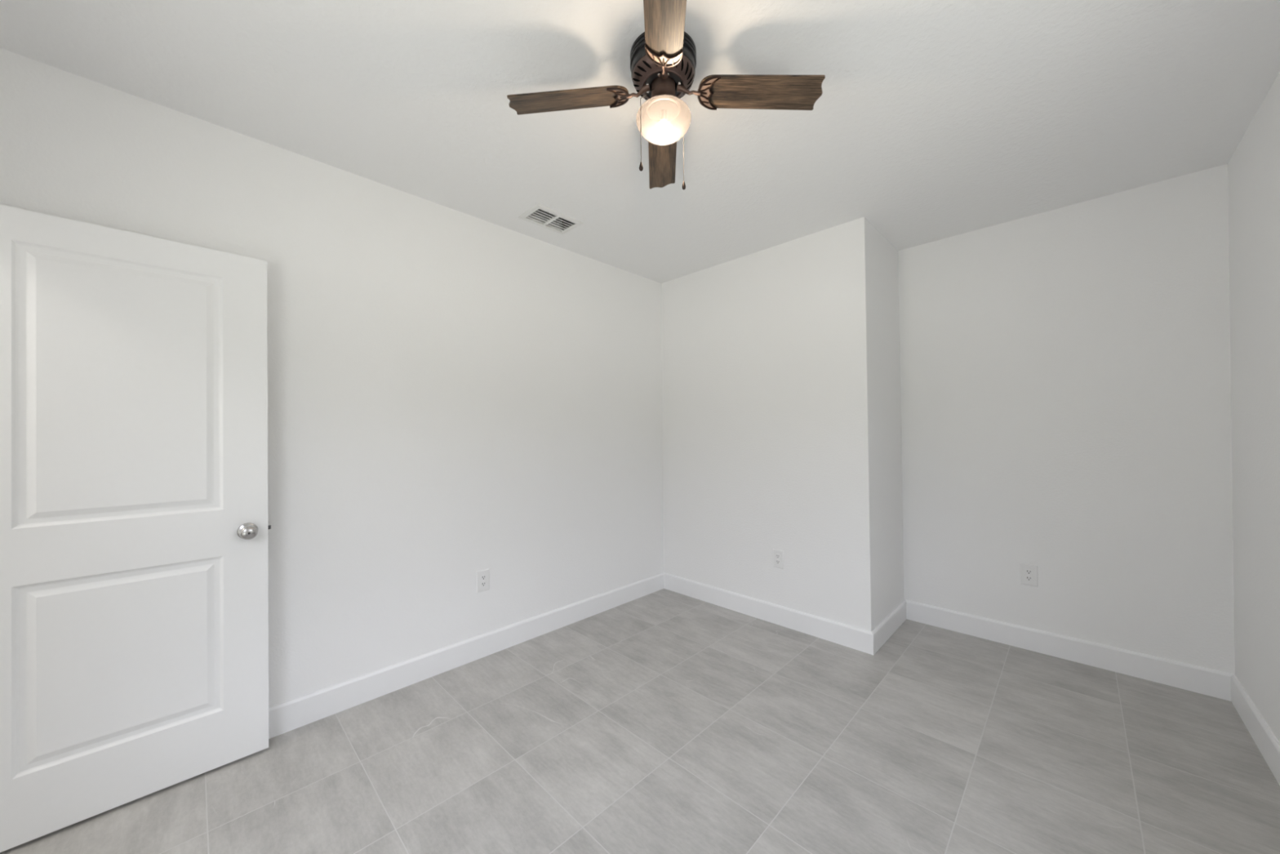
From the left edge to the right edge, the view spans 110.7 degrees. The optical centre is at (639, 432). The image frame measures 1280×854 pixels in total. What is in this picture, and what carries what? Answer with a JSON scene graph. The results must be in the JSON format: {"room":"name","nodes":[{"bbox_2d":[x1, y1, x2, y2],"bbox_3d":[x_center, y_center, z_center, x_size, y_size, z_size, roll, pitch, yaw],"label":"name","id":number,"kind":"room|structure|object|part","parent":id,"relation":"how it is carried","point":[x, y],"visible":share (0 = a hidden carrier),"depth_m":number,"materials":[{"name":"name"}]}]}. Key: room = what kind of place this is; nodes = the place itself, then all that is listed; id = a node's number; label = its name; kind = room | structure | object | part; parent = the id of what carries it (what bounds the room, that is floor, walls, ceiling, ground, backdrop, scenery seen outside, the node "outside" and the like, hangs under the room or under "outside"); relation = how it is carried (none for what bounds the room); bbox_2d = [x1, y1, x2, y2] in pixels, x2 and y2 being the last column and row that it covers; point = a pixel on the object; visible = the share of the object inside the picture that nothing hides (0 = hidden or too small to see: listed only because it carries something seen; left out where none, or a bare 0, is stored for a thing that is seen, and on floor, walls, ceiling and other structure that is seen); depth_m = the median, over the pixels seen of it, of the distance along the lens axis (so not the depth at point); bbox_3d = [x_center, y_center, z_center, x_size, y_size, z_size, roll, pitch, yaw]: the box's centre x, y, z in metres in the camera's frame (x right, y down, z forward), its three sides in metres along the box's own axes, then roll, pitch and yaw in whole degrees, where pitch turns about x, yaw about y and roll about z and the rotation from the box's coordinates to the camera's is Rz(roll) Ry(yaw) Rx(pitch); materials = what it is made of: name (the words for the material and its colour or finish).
{"room":"empty bedroom","nodes":[
{"label":"empty bedroom","id":0,"kind":"room"},
{"bbox_2d":[0,48,663,706],"bbox_3d":[-1.612,0.029,2.048,0.140,2.597,5.280,-1,0,45],"label":"wall","id":1,"kind":"structure","parent":0,"point":[453,395],"depth_m":2.29,"materials":[{"name":"white paint"}]},
{"bbox_2d":[268,572,663,738],"bbox_3d":[-0.986,1.260,2.557,0.014,0.130,3.400,-1,0,45],"label":"baseboard","id":2,"kind":"structure","parent":1,"relation":"attached to","point":[289,715],"depth_m":2.41,"materials":[{"name":"white wood"}]},
{"bbox_2d":[476,568,489,592],"bbox_3d":[-0.929,0.878,2.623,0.009,0.125,0.079,-1,0,45],"label":"wall outlet","id":3,"kind":"object","parent":1,"relation":"attached to","point":[482,575],"visible":1,"depth_m":2.62,"materials":[{"name":"white plastic"}]},
{"bbox_2d":[480,581,486,586],"bbox_3d":[-0.927,0.898,2.621,0.003,0.027,0.034,-1,0,45],"label":"receptacle","id":4,"kind":"object","parent":3,"relation":"attached to","point":[483,584],"depth_m":2.62,"materials":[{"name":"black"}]},
{"bbox_2d":[480,574,486,579],"bbox_3d":[-0.927,0.859,2.621,0.003,0.027,0.034,-1,0,45],"label":"receptacle","id":5,"kind":"object","parent":3,"relation":"attached to","point":[482,576],"depth_m":2.62,"materials":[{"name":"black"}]},
{"bbox_2d":[0,0,1279,283],"bbox_3d":[-0.290,-1.344,1.135,3.329,0.120,6.124,-1,0,45],"label":"ceiling","id":6,"kind":"structure","parent":0,"point":[931,120],"depth_m":1.69,"materials":[{"name":"white paint"}]},
{"bbox_2d":[517,203,583,234],"bbox_3d":[-0.533,-1.325,2.655,0.217,0.118,0.319,-1,0,45],"label":"ceiling vent","id":7,"kind":"object","parent":6,"relation":"in","point":[556,215],"visible":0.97,"depth_m":2.65,"materials":[{"name":"white metal"}]},
{"bbox_2d":[506,0,825,190],"bbox_3d":[0.080,-1.071,1.508,0.849,0.428,0.849,-1,0,45],"label":"ceiling fan","id":8,"kind":"object","parent":6,"relation":"hanging from","point":[663,58],"visible":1,"depth_m":1.47,"materials":[{"name":"brown wood"}]},
{"bbox_3d":[-0.245,-1.143,1.522,0.414,0.006,0.119,-4,12,2],"label":"blade","id":9,"kind":"part","parent":8,"relation":"part of","materials":[{"name":"brown wood"}]},
{"bbox_3d":[-0.007,-1.165,1.510,0.081,0.042,0.025,-4,12,2],"label":"bracket arm","id":10,"kind":"part","parent":8,"relation":"part of","materials":[{"name":"brown metal"}]},
{"bbox_3d":[0.024,-1.018,1.465,0.056,0.264,0.003,0,0,-35],"label":"pull chain","id":11,"kind":"part","parent":8,"relation":"part of","materials":[{"name":"grey metal"}]},
{"bbox_3d":[0.093,-1.143,1.833,0.119,0.006,0.414,-12,-4,2],"label":"blade","id":12,"kind":"part","parent":8,"relation":"part of","materials":[{"name":"brown wood"}]},
{"bbox_3d":[0.080,-1.052,1.508,0.186,0.102,0.186,-1,0,45],"label":"glass globe","id":13,"kind":"part","parent":8,"relation":"part of"},
{"bbox_3d":[0.078,-1.166,1.422,0.025,0.042,0.081,12,3,2],"label":"bracket arm","id":14,"kind":"part","parent":8,"relation":"part of","materials":[{"name":"brown metal"}]},
{"bbox_3d":[0.066,-1.147,1.183,0.119,0.006,0.414,12,3,2],"label":"blade","id":15,"kind":"part","parent":8,"relation":"part of","materials":[{"name":"brown wood"}]},
{"bbox_3d":[0.134,-1.020,1.550,0.053,0.262,0.003,0,0,-39],"label":"pull chain","id":16,"kind":"part","parent":8,"relation":"part of","materials":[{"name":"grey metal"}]},
{"bbox_3d":[0.166,-1.167,1.507,0.081,0.042,0.025,3,-12,3],"label":"bracket arm","id":17,"kind":"part","parent":8,"relation":"part of","materials":[{"name":"brown metal"}]},
{"bbox_3d":[0.404,-1.147,1.495,0.414,0.006,0.119,3,-12,2],"label":"blade","id":18,"kind":"part","parent":8,"relation":"part of","materials":[{"name":"brown wood"}]},
{"bbox_2d":[0,588,1279,853],"bbox_3d":[-0.270,1.373,1.121,3.329,0.120,6.124,-1,0,45],"label":"floor","id":19,"kind":"structure","parent":0,"point":[664,721],"depth_m":1.75,"materials":[{"name":"tile"}]},
{"bbox_2d":[661,217,879,631],"bbox_3d":[0.827,0.017,3.251,1.642,2.597,0.140,-1,0,45],"label":"wall","id":20,"kind":"structure","parent":0,"point":[768,380],"depth_m":3.03,"materials":[{"name":"white paint"}]},
{"bbox_2d":[663,572,873,654],"bbox_3d":[0.787,1.250,3.185,1.656,0.130,0.014,-1,0,45],"label":"baseboard","id":21,"kind":"structure","parent":20,"relation":"attached to","point":[852,637],"depth_m":3.02,"materials":[{"name":"white wood"}]},
{"bbox_2d":[773,548,783,568],"bbox_3d":[0.946,0.866,3.031,0.079,0.125,0.009,-1,0,45],"label":"wall outlet","id":22,"kind":"object","parent":20,"relation":"attached to","point":[778,555],"visible":1,"depth_m":3.03,"materials":[{"name":"white plastic"}]},
{"bbox_2d":[871,224,904,623],"bbox_3d":[1.602,0.010,2.980,0.157,2.597,0.564,-1,0,45],"label":"wall","id":23,"kind":"structure","parent":0,"point":[885,255],"depth_m":2.91,"materials":[{"name":"white paint"}]},
{"bbox_2d":[871,599,906,654],"bbox_3d":[1.618,1.242,2.859,0.014,0.130,0.718,-1,0,45],"label":"baseboard","id":24,"kind":"structure","parent":23,"relation":"attached to","point":[887,627],"depth_m":2.82,"materials":[{"name":"white wood"}]},
{"bbox_2d":[897,164,1235,674],"bbox_3d":[2.406,0.002,2.681,1.687,2.597,0.140,-1,0,45],"label":"wall","id":25,"kind":"structure","parent":0,"point":[1065,372],"depth_m":2.50,"materials":[{"name":"white paint"}]},
{"bbox_2d":[1020,563,1038,586],"bbox_3d":[2.331,0.854,2.652,0.079,0.125,0.009,-1,0,45],"label":"wall outlet","id":26,"kind":"object","parent":25,"relation":"attached to","point":[1028,573],"visible":1,"depth_m":2.65,"materials":[{"name":"white plastic"}]},
{"bbox_2d":[1025,575,1032,580],"bbox_3d":[2.329,0.873,2.650,0.034,0.027,0.003,-1,0,45],"label":"receptacle","id":27,"kind":"object","parent":26,"relation":"attached to","point":[1027,577],"depth_m":2.65,"materials":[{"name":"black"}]},
{"bbox_2d":[1025,568,1032,573],"bbox_3d":[2.329,0.834,2.650,0.034,0.027,0.003,-1,0,45],"label":"receptacle","id":28,"kind":"object","parent":26,"relation":"attached to","point":[1027,571],"depth_m":2.65,"materials":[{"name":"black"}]},
{"bbox_2d":[905,599,1234,701],"bbox_3d":[2.361,1.236,2.620,1.407,0.130,0.014,-1,0,45],"label":"baseboard","id":29,"kind":"structure","parent":25,"relation":"attached to","point":[1199,679],"depth_m":2.48,"materials":[{"name":"white wood"}]},
{"bbox_2d":[1227,71,1279,742],"bbox_3d":[1.417,-0.001,0.578,0.140,2.597,4.244,-1,0,45],"label":"wall","id":30,"kind":"structure","parent":0,"point":[1254,166],"depth_m":1.84,"materials":[{"name":"white paint"}]},
{"bbox_2d":[1231,674,1279,785],"bbox_3d":[1.421,1.233,0.676,0.014,0.130,4.104,-1,0,45],"label":"baseboard","id":31,"kind":"structure","parent":30,"relation":"attached to","point":[1266,741],"depth_m":1.83,"materials":[{"name":"white wood"}]},
{"bbox_3d":[-1.159,0.017,0.237,3.049,2.597,0.140,-1,0,45],"label":"wall","id":32,"kind":"structure","parent":0,"visible":0},
{"bbox_2d":[0,204,271,852],"bbox_3d":[-1.828,0.298,1.581,0.141,2.032,0.788,-1,0,45],"label":"door","id":33,"kind":"structure","parent":32,"relation":"in","point":[135,526],"depth_m":1.57,"materials":[{"name":"white paint"}]},
{"bbox_3d":[-1.577,0.401,1.781,0.065,0.065,0.065,-1,0,45],"label":"knob","id":34,"kind":"part","parent":33,"relation":"part of","materials":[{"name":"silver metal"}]}
]}

